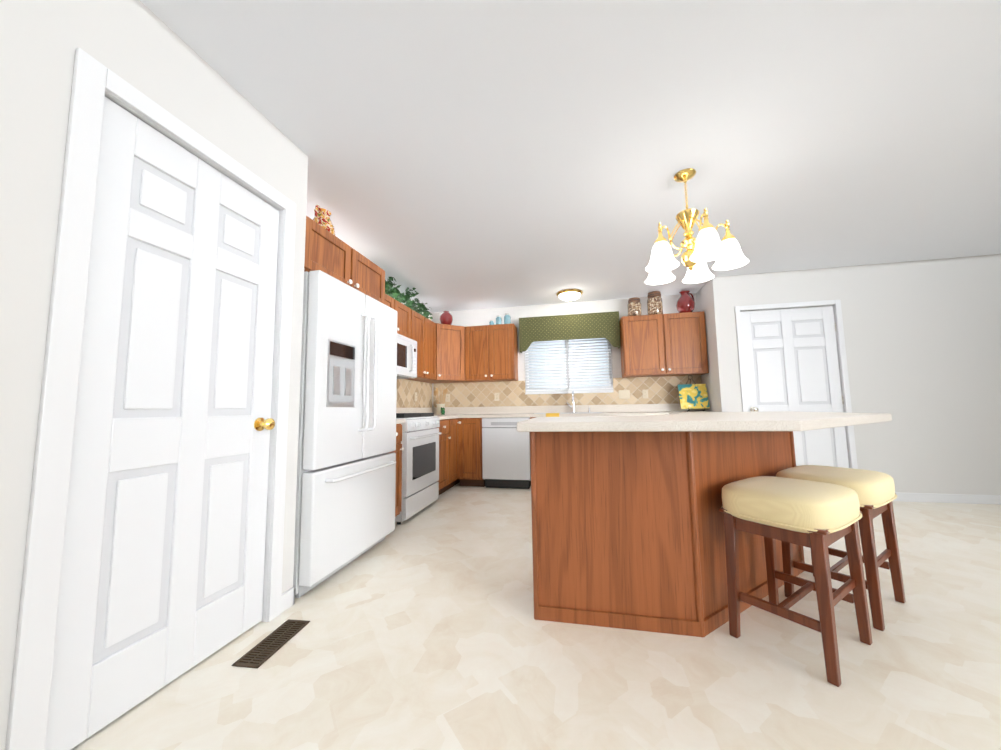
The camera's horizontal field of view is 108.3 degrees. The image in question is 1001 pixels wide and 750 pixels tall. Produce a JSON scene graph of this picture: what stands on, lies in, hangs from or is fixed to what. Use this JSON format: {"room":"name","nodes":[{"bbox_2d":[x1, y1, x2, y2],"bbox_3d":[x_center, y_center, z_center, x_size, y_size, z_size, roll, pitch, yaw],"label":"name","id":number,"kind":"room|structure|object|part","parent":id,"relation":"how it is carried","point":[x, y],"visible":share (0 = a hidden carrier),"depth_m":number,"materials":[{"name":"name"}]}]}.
{"room":"kitchen","nodes":[
{"label":"kitchen","id":0,"kind":"room"},
{"bbox_2d":[0,0,291,749],"bbox_3d":[-1.497,-0.181,0.354,0.120,2.450,3.110,-2,-5,12],"label":"wall","id":1,"kind":"structure","parent":0,"point":[139,45],"depth_m":1.02,"materials":[{"name":"paint"}]},
{"bbox_2d":[5,48,295,749],"bbox_3d":[-1.249,0.086,1.452,0.136,2.110,0.880,-2,-5,12],"label":"door frame","id":2,"kind":"structure","parent":1,"relation":"attached to","point":[95,82],"depth_m":1.08,"materials":[{"name":"white wood"}]},
{"bbox_2d":[45,97,278,749],"bbox_3d":[-1.198,0.118,1.435,0.107,2.026,0.738,-2,-5,12],"label":"door","id":3,"kind":"structure","parent":1,"relation":"in","point":[162,575],"depth_m":1.32,"materials":[{"name":"white wood"}]},
{"bbox_2d":[304,216,384,303],"bbox_3d":[-1.318,-0.725,2.562,0.651,0.330,0.915,-2,-5,12],"label":"upper cabinet","id":4,"kind":"object","parent":1,"relation":"attached to","point":[329,253],"visible":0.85,"depth_m":2.40,"materials":[{"name":"brown wood"}]},
{"bbox_2d":[313,204,334,234],"bbox_3d":[-1.241,-1.030,2.499,0.168,0.260,0.219,0,-5,-8],"label":"pitcher","id":5,"kind":"object","parent":4,"relation":"on","point":[322,217],"visible":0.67,"depth_m":2.48,"materials":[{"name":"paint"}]},
{"bbox_2d":[282,142,307,593],"bbox_3d":[-1.421,-0.034,1.982,0.650,2.450,0.120,-2,-5,12],"label":"wall","id":6,"kind":"structure","parent":0,"point":[299,177],"depth_m":1.94,"materials":[{"name":"paint"}]},
{"bbox_2d":[71,483,1000,749],"bbox_3d":[2.024,1.129,1.279,7.840,0.100,6.840,-2,-5,12],"label":"floor","id":7,"kind":"structure","parent":0,"point":[423,629],"depth_m":1.37,"materials":[{"name":"tile"}]},
{"bbox_2d":[232,619,309,667],"bbox_3d":[-0.974,1.148,1.557,0.115,0.006,0.310,-2,-5,8],"label":"floor vent","id":8,"kind":"object","parent":7,"relation":"in","point":[258,655],"visible":1,"depth_m":1.53,"materials":[{"name":"brown metal"}]},
{"bbox_2d":[293,270,396,597],"bbox_3d":[-1.217,0.343,2.451,0.771,1.780,0.904,-2,-5,12],"label":"refrigerator","id":9,"kind":"object","parent":7,"relation":"on","point":[346,488],"visible":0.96,"depth_m":2.17,"materials":[{"name":"white painted metal"}]},
{"bbox_2d":[389,424,403,516],"bbox_3d":[-1.166,0.851,3.027,0.651,0.870,0.315,-2,-5,12],"label":"base cabinet","id":10,"kind":"object","parent":7,"relation":"on","point":[398,489],"visible":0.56,"depth_m":3.06,"materials":[{"name":"brown wood"}]},
{"bbox_2d":[396,419,405,423],"bbox_3d":[-1.177,0.348,3.074,0.646,0.139,0.315,-2,-5,12],"label":"countertop","id":11,"kind":"structure","parent":10,"relation":"on","point":[399,421],"depth_m":3.06,"materials":[{"name":"laminate"}]},
{"bbox_2d":[395,413,441,524],"bbox_3d":[-1.016,0.745,3.561,0.700,1.175,0.756,-2,-5,12],"label":"range","id":12,"kind":"object","parent":7,"relation":"on","point":[421,433],"visible":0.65,"depth_m":3.37,"materials":[{"name":"white metal"}]},
{"bbox_2d":[437,419,450,494],"bbox_3d":[-0.932,0.948,4.126,0.651,0.870,0.410,-2,-5,12],"label":"base cabinet","id":13,"kind":"object","parent":7,"relation":"on","point":[444,438],"visible":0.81,"depth_m":4.11,"materials":[{"name":"brown wood"}]},
{"bbox_2d":[442,418,484,492],"bbox_3d":[-0.657,1.002,4.758,0.926,0.870,0.946,-2,-5,12],"label":"base cabinet","id":14,"kind":"object","parent":7,"relation":"on","point":[465,453],"visible":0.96,"depth_m":4.55,"materials":[{"name":"brown wood"}]},
{"bbox_2d":[396,407,459,419],"bbox_3d":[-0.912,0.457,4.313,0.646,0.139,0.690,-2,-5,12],"label":"countertop","id":15,"kind":"structure","parent":14,"relation":"on","point":[450,412],"depth_m":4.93,"materials":[{"name":"laminate"}]},
{"bbox_2d":[460,391,711,417],"bbox_3d":[0.712,0.445,4.662,3.682,0.479,0.661,-2,-5,12],"label":"countertop","id":16,"kind":"structure","parent":14,"relation":"on","point":[572,410],"depth_m":4.77,"materials":[{"name":"laminate"}]},
{"bbox_2d":[434,388,447,414],"bbox_3d":[-0.851,0.363,5.091,0.191,0.387,0.191,-2,-5,12],"label":"utensil crock","id":17,"kind":"object","parent":16,"relation":"on","point":[442,405],"visible":0.92,"depth_m":5.04,"materials":[{"name":"beige ceramic"}]},
{"bbox_2d":[441,407,444,414],"bbox_3d":[-0.786,0.488,4.915,0.060,0.103,0.150,1,-6,-23],"label":"bottle","id":18,"kind":"object","parent":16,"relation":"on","point":[443,411],"visible":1,"depth_m":4.87,"materials":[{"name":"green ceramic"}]},
{"bbox_2d":[546,413,559,416],"bbox_3d":[0.635,0.539,4.376,0.160,0.153,0.092,-2,-5,12],"label":"towel","id":19,"kind":"object","parent":16,"relation":"on","point":[552,414],"visible":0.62,"depth_m":4.34,"materials":[{"name":"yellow fabric"}]},
{"bbox_2d":[566,391,590,412],"bbox_3d":[1.006,0.344,4.675,0.306,0.283,0.304,-2,-5,12],"label":"faucet","id":20,"kind":"object","parent":16,"relation":"on","point":[573,405],"depth_m":4.76,"materials":[{"name":"silver metal"}]},
{"bbox_2d":[678,375,709,411],"bbox_3d":[2.367,0.225,4.471,0.320,0.451,0.300,-2,-5,12],"label":"board","id":21,"kind":"object","parent":16,"relation":"on","point":[693,396],"visible":1,"depth_m":4.41,"materials":[{"name":"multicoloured metal"}]},
{"bbox_2d":[482,417,530,488],"bbox_3d":[0.125,0.991,4.741,0.598,0.865,0.596,-2,-5,12],"label":"dishwasher","id":22,"kind":"object","parent":7,"relation":"on","point":[505,453],"visible":0.81,"depth_m":4.46,"materials":[{"name":"grey metal"}]},
{"bbox_2d":[525,431,804,637],"bbox_3d":[1.045,0.740,2.276,1.528,0.888,1.438,-2,-5,12],"label":"kitchen island","id":23,"kind":"object","parent":7,"relation":"on","point":[628,531],"depth_m":1.67,"materials":[{"name":"brown wood"}]},
{"bbox_2d":[517,411,891,430],"bbox_3d":[1.151,0.259,2.157,1.850,0.040,1.740,-2,-5,12],"label":"island countertop","id":24,"kind":"structure","parent":23,"relation":"on","point":[771,420],"depth_m":1.46,"materials":[{"name":"white stone"}]},
{"bbox_2d":[719,476,872,686],"bbox_3d":[1.255,0.795,1.552,0.483,0.640,0.413,3,-6,-33],"label":"stool","id":25,"kind":"object","parent":7,"relation":"on","point":[818,518],"visible":1,"depth_m":1.47,"materials":[{"name":"brown wood"}]},
{"bbox_2d":[776,465,905,630],"bbox_3d":[1.732,0.815,1.855,0.483,0.640,0.413,3,-6,-33],"label":"stool","id":26,"kind":"object","parent":7,"relation":"on","point":[875,491],"visible":0.48,"depth_m":1.75,"materials":[{"name":"brown wood"}]},
{"bbox_2d":[432,293,701,407],"bbox_3d":[0.849,0.213,5.058,3.810,2.450,0.120,-2,-5,12],"label":"wall","id":27,"kind":"structure","parent":0,"point":[476,317],"depth_m":5.12,"materials":[{"name":"paint"}]},
{"bbox_2d":[465,323,517,381],"bbox_3d":[-0.128,-0.299,5.066,0.690,0.760,0.351,-2,-5,12],"label":"upper cabinet","id":28,"kind":"object","parent":27,"relation":"attached to","point":[491,353],"visible":1,"depth_m":4.93,"materials":[{"name":"brown wood"}]},
{"bbox_2d":[496,315,501,324],"bbox_3d":[-0.025,-0.758,5.073,0.083,0.150,0.084,-2,-5,12],"label":"mason jar","id":29,"kind":"object","parent":28,"relation":"on","point":[498,319],"visible":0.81,"depth_m":5.04,"materials":[{"name":"blue glass"}]},
{"bbox_2d":[504,313,510,323],"bbox_3d":[0.096,-0.772,5.069,0.095,0.175,0.096,-2,-5,12],"label":"mason jar","id":30,"kind":"object","parent":28,"relation":"on","point":[507,318],"visible":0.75,"depth_m":5.03,"materials":[{"name":"blue glass"}]},
{"bbox_2d":[433,375,701,407],"bbox_3d":[0.791,0.243,4.998,3.652,0.359,0.008,-2,-5,12],"label":"backsplash","id":31,"kind":"structure","parent":27,"relation":"attached to","point":[662,389],"depth_m":4.99,"materials":[{"name":"tile"}]},
{"bbox_2d":[446,394,449,401],"bbox_3d":[-0.775,0.336,5.314,0.070,0.114,0.010,-2,-5,12],"label":"electrical outlet","id":32,"kind":"object","parent":31,"relation":"attached to","point":[447,397],"visible":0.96,"depth_m":5.31,"materials":[{"name":"beige plastic"}]},
{"bbox_2d":[495,393,498,400],"bbox_3d":[-0.051,0.311,5.162,0.070,0.114,0.010,-2,-5,12],"label":"electrical outlet","id":33,"kind":"object","parent":31,"relation":"attached to","point":[496,396],"visible":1,"depth_m":5.16,"materials":[{"name":"beige plastic"}]},
{"bbox_2d":[619,390,629,398],"bbox_3d":[1.646,0.258,4.804,0.140,0.114,0.013,-2,-5,12],"label":"electrical outlet","id":34,"kind":"object","parent":31,"relation":"attached to","point":[624,394],"visible":1,"depth_m":4.80,"materials":[{"name":"beige plastic"}]},
{"bbox_2d":[642,390,647,397],"bbox_3d":[1.905,0.249,4.751,0.070,0.114,0.010,-2,-5,12],"label":"electrical outlet","id":35,"kind":"object","parent":31,"relation":"attached to","point":[645,393],"visible":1,"depth_m":4.75,"materials":[{"name":"beige plastic"}]},
{"bbox_2d":[525,340,613,393],"bbox_3d":[0.934,-0.184,5.044,1.190,0.885,0.130,-2,-5,12],"label":"window","id":36,"kind":"structure","parent":27,"relation":"in","point":[567,368],"depth_m":5.01,"materials":[{"name":"white plastic"}]},
{"bbox_2d":[525,341,567,391],"bbox_3d":[0.638,-0.189,5.081,0.587,0.853,0.053,-2,-5,12],"label":"window blind","id":37,"kind":"object","parent":36,"relation":"attached to","point":[543,384],"visible":0.67,"depth_m":5.07,"materials":[{"name":"white plastic"}]},
{"bbox_3d":[0.935,0.241,4.975,1.188,0.025,0.069,-2,-5,12],"label":"window sill apron","id":38,"kind":"part","parent":36,"relation":"part of","materials":[{"name":"white wood"}]},
{"bbox_2d":[567,339,612,390],"bbox_3d":[1.220,-0.209,4.959,0.587,0.853,0.053,-2,-5,12],"label":"window blind","id":39,"kind":"object","parent":36,"relation":"attached to","point":[578,383],"visible":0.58,"depth_m":4.95,"materials":[{"name":"white plastic"}]},
{"bbox_2d":[519,311,620,352],"bbox_3d":[0.930,-0.578,4.968,1.340,0.475,0.150,-2,-5,12],"label":"cornice valance","id":40,"kind":"object","parent":27,"relation":"attached to","point":[606,325],"visible":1,"depth_m":4.89,"materials":[{"name":"fabric"}]},
{"bbox_2d":[619,311,708,377],"bbox_3d":[2.055,-0.374,4.607,0.965,0.760,0.351,-2,-5,12],"label":"upper cabinet","id":41,"kind":"object","parent":27,"relation":"attached to","point":[670,344],"visible":1,"depth_m":4.47,"materials":[{"name":"brown wood"}]},
{"bbox_2d":[627,297,641,315],"bbox_3d":[1.745,-0.869,4.706,0.170,0.250,0.170,-2,-5,12],"label":"decorative jar","id":42,"kind":"object","parent":41,"relation":"on","point":[634,306],"visible":0.94,"depth_m":4.64,"materials":[{"name":"brown glass"}]},
{"bbox_2d":[647,291,662,314],"bbox_3d":[1.989,-0.907,4.657,0.184,0.310,0.184,-2,-5,12],"label":"decorative jar","id":43,"kind":"object","parent":41,"relation":"on","point":[654,303],"visible":0.83,"depth_m":4.59,"materials":[{"name":"brown glass"}]},
{"bbox_2d":[676,290,694,312],"bbox_3d":[2.357,-0.910,4.579,0.255,0.290,0.216,1,-5,-18],"label":"vase","id":44,"kind":"object","parent":41,"relation":"on","point":[685,302],"visible":0.9,"depth_m":4.51,"materials":[{"name":"red ceramic"}]},
{"bbox_2d":[140,0,1000,312],"bbox_3d":[1.985,-1.410,1.511,7.840,0.100,6.840,-2,-5,12],"label":"ceiling","id":45,"kind":"structure","parent":0,"point":[474,154],"depth_m":1.90,"materials":[{"name":"paint"}]},
{"bbox_2d":[556,289,582,300],"bbox_3d":[0.888,-1.000,4.644,0.340,0.112,0.340,-2,-5,12],"label":"flush ceiling light","id":46,"kind":"object","parent":45,"relation":"attached to","point":[569,294],"visible":1,"depth_m":4.55,"materials":[{"name":"white glass"}]},
{"bbox_2d":[645,168,748,284],"bbox_3d":[1.185,-0.961,2.258,0.584,0.633,0.584,-2,-5,12],"label":"chandelier","id":47,"kind":"object","parent":45,"relation":"hanging from","point":[705,246],"visible":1,"depth_m":2.21,"materials":[{"name":"white glass"}]},
{"bbox_2d":[696,281,717,411],"bbox_3d":[2.591,0.125,4.387,0.120,2.450,0.480,-2,-5,12],"label":"wall","id":48,"kind":"structure","parent":0,"point":[703,304],"depth_m":4.34,"materials":[{"name":"paint"}]},
{"bbox_2d":[709,254,1000,494],"bbox_3d":[4.382,0.035,3.705,3.910,2.450,0.120,-2,-5,12],"label":"wall","id":49,"kind":"structure","parent":0,"point":[922,338],"depth_m":3.69,"materials":[{"name":"paint"}]},
{"bbox_2d":[740,306,848,467],"bbox_3d":[3.161,0.275,3.882,0.913,2.026,0.107,-2,-5,12],"label":"door","id":50,"kind":"structure","parent":49,"relation":"in","point":[791,362],"depth_m":3.92,"materials":[{"name":"white wood"}]},
{"bbox_2d":[735,300,857,468],"bbox_3d":[3.168,0.255,3.936,1.015,2.090,0.136,-2,-5,12],"label":"door frame","id":51,"kind":"structure","parent":49,"relation":"attached to","point":[847,408],"depth_m":3.86,"materials":[{"name":"white wood"}]},
{"bbox_2d":[893,492,1000,504],"bbox_3d":[4.969,1.186,3.410,2.660,0.085,0.013,-2,-5,12],"label":"baseboard","id":52,"kind":"structure","parent":49,"relation":"attached to","point":[906,497],"depth_m":3.53,"materials":[{"name":"white wood"}]},
{"bbox_3d":[-1.435,0.129,3.761,0.120,2.450,3.610,-2,-5,12],"label":"wall","id":53,"kind":"structure","parent":0,"visible":0},
{"bbox_2d":[385,294,410,338],"bbox_3d":[-1.224,-0.598,3.722,0.351,0.375,0.760,-2,-5,12],"label":"upper cabinet","id":54,"kind":"object","parent":53,"relation":"attached to","point":[403,319],"visible":0.33,"depth_m":3.85,"materials":[{"name":"brown wood"}]},
{"bbox_2d":[397,333,416,378],"bbox_3d":[-1.163,-0.196,3.676,0.429,0.417,0.756,-2,-5,12],"label":"over-the-range microwave","id":55,"kind":"object","parent":54,"relation":"attached to","point":[406,357],"visible":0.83,"depth_m":3.77,"materials":[{"name":"white"}]},
{"bbox_2d":[396,379,431,407],"bbox_3d":[-1.269,0.406,4.177,0.008,0.770,2.436,-2,-5,12],"label":"backsplash","id":56,"kind":"structure","parent":53,"relation":"attached to","point":[407,389],"depth_m":4.76,"materials":[{"name":"tile"}]},
{"bbox_2d":[408,309,435,380],"bbox_3d":[-1.065,-0.342,4.436,0.351,0.760,0.738,-2,-5,12],"label":"upper cabinet","id":57,"kind":"object","parent":53,"relation":"attached to","point":[423,331],"visible":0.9,"depth_m":4.42,"materials":[{"name":"brown wood"}]},
{"bbox_2d":[385,277,432,318],"bbox_3d":[-1.149,-0.918,4.127,0.255,0.306,1.457,-2,-5,12],"label":"ivy","id":58,"kind":"object","parent":57,"relation":"on","point":[393,292],"visible":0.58,"depth_m":4.23,"materials":[{"name":"green plant"}]},
{"bbox_2d":[416,323,467,382],"bbox_3d":[-0.795,-0.289,5.066,0.612,0.760,0.622,-2,-5,12],"label":"upper cabinet","id":59,"kind":"object","parent":53,"relation":"attached to","point":[450,353],"visible":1,"depth_m":4.88,"materials":[{"name":"brown wood"}]},
{"bbox_2d":[440,311,452,324],"bbox_3d":[-0.757,-0.780,5.046,0.184,0.212,0.184,-2,-5,12],"label":"vase","id":60,"kind":"object","parent":59,"relation":"on","point":[446,317],"visible":0.77,"depth_m":4.98,"materials":[{"name":"red ceramic"}]},
{"label":"outside","id":61,"kind":"structure","parent":0,"visible":0},
{"bbox_2d":[528,338,608,389],"bbox_3d":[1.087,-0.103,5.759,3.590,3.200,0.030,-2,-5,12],"label":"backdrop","id":62,"kind":"structure","parent":61,"point":[571,362],"depth_m":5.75,"materials":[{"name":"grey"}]}
]}

